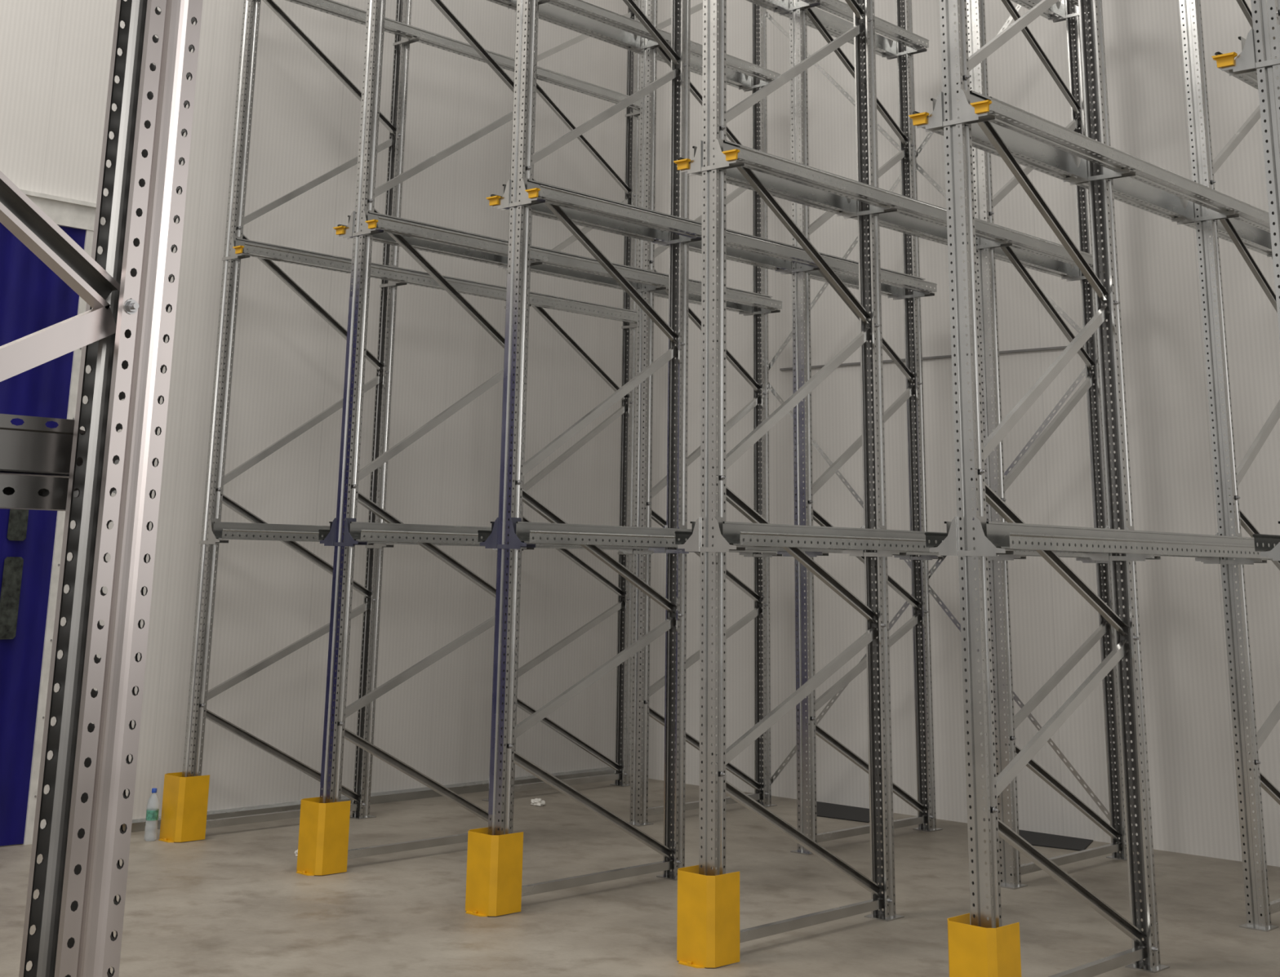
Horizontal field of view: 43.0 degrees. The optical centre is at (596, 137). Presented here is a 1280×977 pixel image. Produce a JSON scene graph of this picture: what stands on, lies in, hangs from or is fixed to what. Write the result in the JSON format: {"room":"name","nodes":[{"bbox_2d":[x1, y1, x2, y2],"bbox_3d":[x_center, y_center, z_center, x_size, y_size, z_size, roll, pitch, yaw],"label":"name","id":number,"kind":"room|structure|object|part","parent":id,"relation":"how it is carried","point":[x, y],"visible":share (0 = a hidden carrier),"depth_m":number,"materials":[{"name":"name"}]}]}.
{"room":"warehouse","nodes":[
{"label":"warehouse","id":0,"kind":"room"},
{"bbox_2d":[0,0,633,846],"bbox_3d":[-4.230,-0.702,9.176,0.150,9.000,13.320,-12,-20,42],"label":"wall","id":1,"kind":"structure","parent":0,"point":[289,362],"depth_m":11.26,"materials":[{"name":"white paint"}]},
{"bbox_2d":[0,222,85,846],"bbox_3d":[-4.212,1.947,8.421,0.030,3.485,3.070,-12,-20,42],"label":"door","id":2,"kind":"structure","parent":1,"relation":"in","point":[33,299],"depth_m":9.36,"materials":[{"name":"blue plastic"}]},
{"bbox_3d":[-3.327,2.609,9.214,0.004,0.450,0.115,-12,-20,42],"label":"window panel","id":3,"kind":"part","parent":2,"relation":"part of","materials":[{"name":"grey glass"}]},
{"bbox_3d":[-3.318,2.212,9.317,0.004,0.190,0.115,-12,-20,42],"label":"window panel","id":4,"kind":"part","parent":2,"relation":"part of","materials":[{"name":"grey glass"}]},
{"bbox_2d":[20,189,96,844],"bbox_3d":[-4.205,1.867,8.430,0.070,3.655,3.260,-12,-20,42],"label":"trim","id":5,"kind":"structure","parent":1,"relation":"attached to","point":[64,211],"depth_m":9.49,"materials":[{"name":"metal"}]},
{"bbox_2d":[122,767,621,832],"bbox_3d":[-1.473,4.408,10.843,0.035,0.065,4.890,-12,-20,42],"label":"baseboard","id":6,"kind":"structure","parent":1,"relation":"attached to","point":[138,824],"depth_m":10.97,"materials":[{"name":"grey concrete"}]},
{"bbox_2d":[0,776,1279,976],"bbox_3d":[0.973,2.258,1.845,16.570,0.200,15.320,-12,-20,42],"label":"floor","id":7,"kind":"structure","parent":0,"point":[233,901],"depth_m":7.81,"materials":[{"name":"concrete"}]},
{"bbox_2d":[0,0,203,976],"bbox_3d":[-1.038,0.280,1.536,0.190,3.411,1.423,-12,-20,42],"label":"frame","id":8,"kind":"object","parent":7,"relation":"on","point":[75,915],"visible":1,"depth_m":1.94,"materials":[{"name":"metal"}]},
{"bbox_3d":[-0.827,0.392,1.836,0.063,0.038,0.630,-12,-20,42],"label":"support arm","id":9,"kind":"part","parent":8,"relation":"part of","materials":[{"name":"metal"}]},
{"bbox_2d":[0,413,119,477],"bbox_3d":[-1.372,0.185,1.306,0.090,0.066,2.200,-12,-20,42],"label":"rail","id":10,"kind":"object","parent":8,"relation":"attached to","point":[31,448],"visible":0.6,"depth_m":1.96,"materials":[{"name":"metal"}]},
{"bbox_2d":[143,788,159,841],"bbox_3d":[-2.546,3.876,9.311,0.070,0.277,0.070,-12,-20,42],"label":"water bottle","id":11,"kind":"object","parent":7,"relation":"on","point":[153,805],"visible":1,"depth_m":9.28,"materials":[{"name":"clear plastic"}]},
{"bbox_2d":[158,772,209,842],"bbox_3d":[-2.392,3.857,9.366,0.208,0.350,0.209,-13,-20,43],"label":"guard","id":12,"kind":"object","parent":7,"relation":"on","point":[184,799],"visible":0.97,"depth_m":9.30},
{"bbox_2d":[182,0,419,828],"bbox_3d":[-1.814,0.670,10.675,0.231,7.200,1.423,-12,-20,42],"label":"frame","id":13,"kind":"object","parent":7,"relation":"on","point":[198,695],"visible":0.91,"depth_m":10.35,"materials":[{"name":"metal"}]},
{"bbox_3d":[-1.486,4.285,10.254,0.130,0.006,0.140,-12,-20,42],"label":"plate","id":14,"kind":"part","parent":13,"relation":"part of","materials":[{"name":"metal"}]},
{"bbox_2d":[213,521,618,550],"bbox_3d":[-0.958,2.708,10.995,0.102,0.100,3.782,-12,-20,42],"label":"rail","id":15,"kind":"object","parent":13,"relation":"attached to","point":[221,531],"visible":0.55,"depth_m":9.95,"materials":[{"name":"grey metal"}]},
{"bbox_2d":[232,237,648,323],"bbox_3d":[-0.933,1.038,11.418,0.102,0.106,3.813,-12,-20,42],"label":"rail","id":16,"kind":"object","parent":13,"relation":"attached to","point":[255,249],"visible":0.83,"depth_m":11.10,"materials":[{"name":"grey metal"}]},
{"bbox_2d":[285,0,650,110],"bbox_3d":[-0.897,-0.639,11.854,0.102,0.106,3.813,-12,-20,42],"label":"rail","id":17,"kind":"object","parent":13,"relation":"attached to","point":[338,9],"visible":0.7,"depth_m":11.69,"materials":[{"name":"grey metal"}]},
{"bbox_2d":[296,796,351,875],"bbox_3d":[-1.445,3.652,8.500,0.208,0.350,0.209,-13,-20,43],"label":"guard","id":18,"kind":"object","parent":7,"relation":"on","point":[324,828],"visible":0.97,"depth_m":8.44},
{"bbox_2d":[319,0,550,859],"bbox_3d":[-0.904,0.473,9.843,0.332,7.200,1.423,-12,-20,42],"label":"frame","id":19,"kind":"object","parent":7,"relation":"on","point":[339,536],"visible":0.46,"depth_m":9.20,"materials":[{"name":"metal"}]},
{"bbox_2d":[318,521,745,552],"bbox_3d":[-0.214,2.547,10.315,0.102,0.100,3.782,-12,-20,42],"label":"rail","id":20,"kind":"object","parent":19,"relation":"attached to","point":[325,532],"visible":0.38,"depth_m":9.07,"materials":[{"name":"grey metal"}]},
{"bbox_2d":[333,215,746,312],"bbox_3d":[-0.189,0.877,10.738,0.102,0.106,3.813,-12,-20,42],"label":"rail","id":21,"kind":"object","parent":19,"relation":"attached to","point":[384,237],"visible":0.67,"depth_m":10.26,"materials":[{"name":"grey metal"}]},
{"bbox_2d":[349,521,778,553],"bbox_3d":[-0.011,2.503,10.130,0.102,0.100,3.782,-12,-20,42],"label":"rail","id":22,"kind":"object","parent":19,"relation":"attached to","point":[359,531],"visible":0.44,"depth_m":9.13,"materials":[{"name":"grey metal"}]},
{"bbox_2d":[364,211,782,309],"bbox_3d":[0.013,0.833,10.552,0.102,0.106,3.813,-12,-20,42],"label":"rail","id":23,"kind":"object","parent":19,"relation":"attached to","point":[391,224],"visible":0.81,"depth_m":10.16,"materials":[{"name":"grey metal"}]},
{"bbox_2d":[487,0,748,88],"bbox_3d":[-0.153,-0.800,11.174,0.102,0.106,3.813,-12,-20,42],"label":"rail","id":24,"kind":"object","parent":19,"relation":"attached to","point":[548,12],"visible":0.65,"depth_m":11.30,"materials":[{"name":"grey metal"}]},
{"bbox_2d":[547,0,780,81],"bbox_3d":[0.049,-0.844,10.988,0.102,0.106,3.813,-12,-20,42],"label":"rail","id":25,"kind":"object","parent":19,"relation":"attached to","point":[582,7],"visible":0.73,"depth_m":11.19,"materials":[{"name":"grey metal"}]},
{"bbox_2d":[465,826,523,916],"bbox_3d":[-0.498,3.447,7.634,0.208,0.350,0.209,-12,-20,42],"label":"guard","id":26,"kind":"object","parent":7,"relation":"on","point":[494,876],"visible":0.97,"depth_m":7.57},
{"bbox_2d":[530,798,545,806],"bbox_3d":[-0.396,4.458,10.910,0.119,0.046,0.083,-12,-20,42],"label":"crumpled paper","id":27,"kind":"object","parent":7,"relation":"on","point":[536,802],"visible":1,"depth_m":10.89,"materials":[{"name":"white paper"}]},
{"bbox_2d":[481,0,641,801],"bbox_3d":[-0.136,1.153,12.395,0.231,7.200,1.423,-12,-20,42],"label":"frame","id":28,"kind":"object","parent":7,"relation":"on","point":[624,590],"visible":0.49,"depth_m":12.39,"materials":[{"name":"metal"}]},
{"bbox_3d":[0.192,4.768,11.974,0.130,0.006,0.140,-12,-20,42],"label":"plate","id":29,"kind":"part","parent":28,"relation":"part of","materials":[{"name":"metal"}]},
{"bbox_2d":[480,0,702,897],"bbox_3d":[0.043,0.268,8.977,0.332,7.200,1.423,-12,-20,42],"label":"frame","id":30,"kind":"object","parent":7,"relation":"on","point":[514,197],"visible":0.92,"depth_m":8.57,"materials":[{"name":"metal"}]},
{"bbox_2d":[477,521,842,553],"bbox_3d":[0.733,2.342,9.449,0.102,0.100,3.782,-12,-20,42],"label":"rail","id":31,"kind":"object","parent":30,"relation":"attached to","point":[485,534],"visible":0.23,"depth_m":8.20,"materials":[{"name":"grey metal"}]},
{"bbox_3d":[0.407,3.875,8.522,0.130,0.006,0.140,-12,-20,42],"label":"plate","id":32,"kind":"part","parent":30,"relation":"part of","materials":[{"name":"metal"}]},
{"bbox_2d":[485,184,897,296],"bbox_3d":[0.758,0.672,9.872,0.102,0.106,3.813,-12,-20,42],"label":"rail","id":33,"kind":"object","parent":30,"relation":"attached to","point":[585,220],"visible":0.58,"depth_m":9.34,"materials":[{"name":"grey metal"}]},
{"bbox_2d":[515,521,938,555],"bbox_3d":[0.935,2.299,9.264,0.102,0.100,3.782,-12,-20,42],"label":"rail","id":34,"kind":"object","parent":30,"relation":"attached to","point":[526,532],"visible":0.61,"depth_m":8.33,"materials":[{"name":"grey metal"}]},
{"bbox_2d":[524,178,937,292],"bbox_3d":[0.960,0.628,9.687,0.102,0.106,3.813,-12,-20,42],"label":"rail","id":35,"kind":"object","parent":30,"relation":"attached to","point":[554,195],"visible":0.87,"depth_m":9.20,"materials":[{"name":"grey metal"}]},
{"bbox_2d":[746,0,893,56],"bbox_3d":[0.794,-1.005,10.308,0.102,0.106,3.813,-12,-20,42],"label":"rail","id":36,"kind":"object","parent":30,"relation":"attached to","point":[836,26],"visible":0.5,"depth_m":11.09,"materials":[{"name":"grey metal"}]},
{"bbox_2d":[801,0,928,48],"bbox_3d":[0.996,-1.048,10.123,0.102,0.106,3.813,-12,-20,42],"label":"rail","id":37,"kind":"object","parent":30,"relation":"attached to","point":[839,8],"visible":0.78,"depth_m":11.07,"materials":[{"name":"grey metal"}]},
{"bbox_2d":[618,0,782,826],"bbox_3d":[0.774,0.956,11.563,0.332,7.200,1.423,-12,-20,42],"label":"frame","id":38,"kind":"object","parent":7,"relation":"on","point":[646,260],"visible":0.76,"depth_m":11.26,"materials":[{"name":"metal"}]},
{"bbox_3d":[0.260,4.310,10.208,0.130,0.006,0.140,-12,-20,42],"label":"plate","id":39,"kind":"part","parent":38,"relation":"part of","materials":[{"name":"metal"}]},
{"bbox_3d":[1.138,4.563,11.108,0.130,0.006,0.140,-12,-20,42],"label":"plate","id":40,"kind":"part","parent":38,"relation":"part of","materials":[{"name":"metal"}]},
{"bbox_2d":[676,865,739,968],"bbox_3d":[0.448,3.242,6.769,0.208,0.350,0.209,-13,-20,43],"label":"guard","id":41,"kind":"object","parent":7,"relation":"on","point":[708,931],"visible":0.97,"depth_m":6.71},
{"bbox_2d":[677,0,906,943],"bbox_3d":[0.990,0.063,8.111,0.332,7.200,1.423,-12,-20,42],"label":"frame","id":42,"kind":"object","parent":7,"relation":"on","point":[701,540],"visible":0.94,"depth_m":7.66,"materials":[{"name":"metal"}]},
{"bbox_2d":[673,146,1074,277],"bbox_3d":[1.704,0.467,9.006,0.102,0.106,3.813,-12,-20,42],"label":"rail","id":43,"kind":"object","parent":42,"relation":"attached to","point":[780,188],"visible":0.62,"depth_m":8.74,"materials":[{"name":"grey metal"}]},
{"bbox_2d":[674,521,1079,557],"bbox_3d":[1.679,2.138,8.584,0.102,0.100,3.782,-12,-20,42],"label":"rail","id":44,"kind":"object","parent":42,"relation":"attached to","point":[682,535],"visible":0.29,"depth_m":7.35,"materials":[{"name":"grey metal"}]},
{"bbox_3d":[1.354,3.670,7.657,0.130,0.006,0.140,-12,-20,42],"label":"plate","id":45,"kind":"part","parent":42,"relation":"part of","materials":[{"name":"metal"}]},
{"bbox_2d":[722,139,1104,271],"bbox_3d":[1.907,0.423,8.821,0.102,0.106,3.813,-12,-20,42],"label":"rail","id":46,"kind":"object","parent":42,"relation":"attached to","point":[753,159],"visible":0.84,"depth_m":8.28,"materials":[{"name":"grey metal"}]},
{"bbox_2d":[722,521,1121,557],"bbox_3d":[1.882,2.094,8.398,0.102,0.100,3.782,-12,-20,42],"label":"rail","id":47,"kind":"object","parent":42,"relation":"attached to","point":[742,534],"visible":0.57,"depth_m":7.56,"materials":[{"name":"grey metal"}]},
{"bbox_2d":[1010,0,1061,20],"bbox_3d":[1.740,-1.210,9.442,0.102,0.106,3.813,-12,-20,42],"label":"rail","id":48,"kind":"object","parent":42,"relation":"attached to","point":[1028,4],"visible":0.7,"depth_m":10.61,"materials":[{"name":"grey metal"}]},
{"bbox_2d":[1066,0,1088,6],"bbox_3d":[1.943,-1.253,9.257,0.102,0.106,3.813,-12,-20,42],"label":"rail","id":49,"kind":"object","parent":42,"relation":"attached to","point":[1074,2],"visible":0.21,"depth_m":10.45,"materials":[{"name":"grey metal"}]},
{"bbox_2d":[816,801,877,822],"bbox_3d":[1.613,4.516,10.888,0.800,0.006,0.540,-12,-20,42],"label":"rubber mat","id":50,"kind":"object","parent":7,"relation":"on","point":[824,810],"visible":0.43,"depth_m":10.85,"materials":[{"name":"black rubber"}]},
{"bbox_2d":[773,0,942,855],"bbox_3d":[1.720,0.751,10.697,0.332,7.200,1.423,-12,-20,42],"label":"frame","id":51,"kind":"object","parent":7,"relation":"on","point":[791,6],"visible":0.85,"depth_m":10.38,"materials":[{"name":"metal"}]},
{"bbox_3d":[1.207,4.105,9.342,0.130,0.006,0.140,-12,-20,42],"label":"plate","id":52,"kind":"part","parent":51,"relation":"part of","materials":[{"name":"metal"}]},
{"bbox_2d":[768,4,1021,369],"bbox_3d":[2.204,0.160,11.366,2.622,2.822,0.001,-12,-20,42],"label":"strap","id":53,"kind":"object","parent":51,"relation":"attached to","point":[1006,24],"visible":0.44,"depth_m":11.57,"materials":[{"name":"grey metal"}]},
{"bbox_3d":[2.085,4.358,10.243,0.130,0.006,0.140,-12,-20,42],"label":"plate","id":54,"kind":"part","parent":51,"relation":"part of","materials":[{"name":"metal"}]},
{"bbox_2d":[771,359,1093,783],"bbox_3d":[2.145,2.908,10.651,2.622,2.802,0.001,-12,-20,42],"label":"strap","id":55,"kind":"object","parent":51,"relation":"attached to","point":[1080,377],"visible":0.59,"depth_m":10.60,"materials":[{"name":"grey metal"}]},
{"bbox_2d":[946,913,1021,976],"bbox_3d":[1.395,3.038,5.903,0.208,0.350,0.209,-13,-20,43],"label":"guard","id":56,"kind":"object","parent":7,"relation":"on","point":[974,951],"visible":1,"depth_m":5.87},
{"bbox_2d":[916,0,1169,976],"bbox_3d":[1.936,-0.141,7.246,0.332,7.200,1.423,-12,-20,42],"label":"frame","id":57,"kind":"object","parent":7,"relation":"on","point":[959,541],"visible":0.96,"depth_m":6.76,"materials":[{"name":"metal"}]},
{"bbox_2d":[908,97,1271,255],"bbox_3d":[2.651,0.263,8.140,0.102,0.106,3.813,-12,-20,42],"label":"rail","id":58,"kind":"object","parent":57,"relation":"attached to","point":[1028,152],"visible":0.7,"depth_m":7.84,"materials":[{"name":"grey metal"}]},
{"bbox_2d":[924,521,1270,559],"bbox_3d":[2.626,1.933,7.718,0.102,0.100,3.782,-12,-20,42],"label":"rail","id":59,"kind":"object","parent":57,"relation":"attached to","point":[939,537],"visible":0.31,"depth_m":6.49,"materials":[{"name":"grey metal"}]},
{"bbox_2d":[969,89,1270,232],"bbox_3d":[2.854,0.219,7.955,0.102,0.106,3.813,-12,-20,42],"label":"rail","id":60,"kind":"object","parent":57,"relation":"attached to","point":[1008,116],"visible":0.94,"depth_m":7.39,"materials":[{"name":"grey metal"}]},
{"bbox_2d":[986,521,1275,559],"bbox_3d":[2.829,1.889,7.532,0.102,0.100,3.782,-12,-20,42],"label":"rail","id":61,"kind":"object","parent":57,"relation":"attached to","point":[1007,535],"visible":0.96,"depth_m":6.87,"materials":[{"name":"grey metal"}]},
{"bbox_3d":[2.301,3.465,6.791,0.130,0.006,0.140,-12,-20,42],"label":"plate","id":62,"kind":"part","parent":57,"relation":"part of","materials":[{"name":"metal"}]},
{"bbox_2d":[963,0,1127,889],"bbox_3d":[2.667,0.546,9.832,0.332,7.200,1.423,-12,-20,42],"label":"frame","id":63,"kind":"object","parent":7,"relation":"on","point":[1007,874],"visible":0.61,"depth_m":9.39,"materials":[{"name":"metal"}]},
{"bbox_2d":[766,11,1092,342],"bbox_3d":[2.200,0.159,11.362,2.622,2.822,0.001,-12,-20,42],"label":"strap","id":64,"kind":"object","parent":63,"relation":"attached to","point":[1058,308],"visible":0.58,"depth_m":11.50,"materials":[{"name":"grey metal"}]},
{"bbox_2d":[768,382,1119,832],"bbox_3d":[2.141,2.907,10.647,2.622,2.802,0.001,-12,-20,42],"label":"strap","id":65,"kind":"object","parent":63,"relation":"attached to","point":[1095,798],"visible":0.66,"depth_m":10.42,"materials":[{"name":"grey metal"}]},
{"bbox_3d":[2.154,3.901,8.476,0.130,0.006,0.140,-12,-20,42],"label":"plate","id":66,"kind":"part","parent":63,"relation":"part of","materials":[{"name":"metal"}]},
{"bbox_3d":[3.032,4.154,9.377,0.130,0.006,0.140,-12,-20,42],"label":"plate","id":67,"kind":"part","parent":63,"relation":"part of","materials":[{"name":"metal"}]},
{"bbox_2d":[1018,830,1093,851],"bbox_3d":[2.723,4.290,9.926,0.710,0.006,0.460,-12,-20,42],"label":"rubber mat","id":68,"kind":"object","parent":7,"relation":"on","point":[1037,839],"visible":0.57,"depth_m":9.88,"materials":[{"name":"black rubber"}]},
{"bbox_2d":[1171,0,1279,932],"bbox_3d":[3.614,0.342,8.966,0.332,7.200,1.423,-12,-20,42],"label":"frame","id":69,"kind":"object","parent":7,"relation":"on","point":[1258,911],"visible":0.87,"depth_m":8.16,"materials":[{"name":"metal"}]},
{"bbox_3d":[3.100,3.696,7.611,0.130,0.006,0.140,-12,-20,42],"label":"plate","id":70,"kind":"part","parent":69,"relation":"part of","materials":[{"name":"metal"}]},
{"bbox_2d":[1221,0,1279,560],"bbox_3d":[2.883,-0.346,6.380,0.332,7.200,1.423,-12,-20,42],"label":"frame","id":71,"kind":"object","parent":7,"relation":"on","point":[1258,54],"visible":1,"depth_m":5.83,"materials":[{"name":"metal"}]},
{"bbox_2d":[1211,35,1279,99],"bbox_3d":[3.598,0.058,7.275,0.102,0.106,3.813,-12,-20,42],"label":"rail","id":72,"kind":"object","parent":71,"relation":"attached to","point":[1225,60],"visible":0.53,"depth_m":5.96,"materials":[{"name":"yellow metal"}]},
{"bbox_2d":[1252,521,1279,551],"bbox_3d":[3.573,1.728,6.852,0.102,0.100,3.782,-12,-20,42],"label":"rail","id":73,"kind":"object","parent":71,"relation":"attached to","point":[1260,539],"visible":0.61,"depth_m":5.61,"materials":[{"name":"grey metal"}]},
{"bbox_2d":[628,0,1279,866],"bbox_3d":[6.315,-0.710,8.277,16.420,9.000,0.150,-12,-20,42],"label":"wall","id":74,"kind":"structure","parent":0,"point":[1192,771],"depth_m":10.84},
{"bbox_2d":[779,343,1109,370],"bbox_3d":[2.353,1.541,11.387,2.650,0.015,0.020,-12,-20,42],"label":"trim","id":75,"kind":"structure","parent":74,"relation":"attached to","point":[1060,347],"depth_m":11.31,"materials":[{"name":"grey metal"}]}
]}

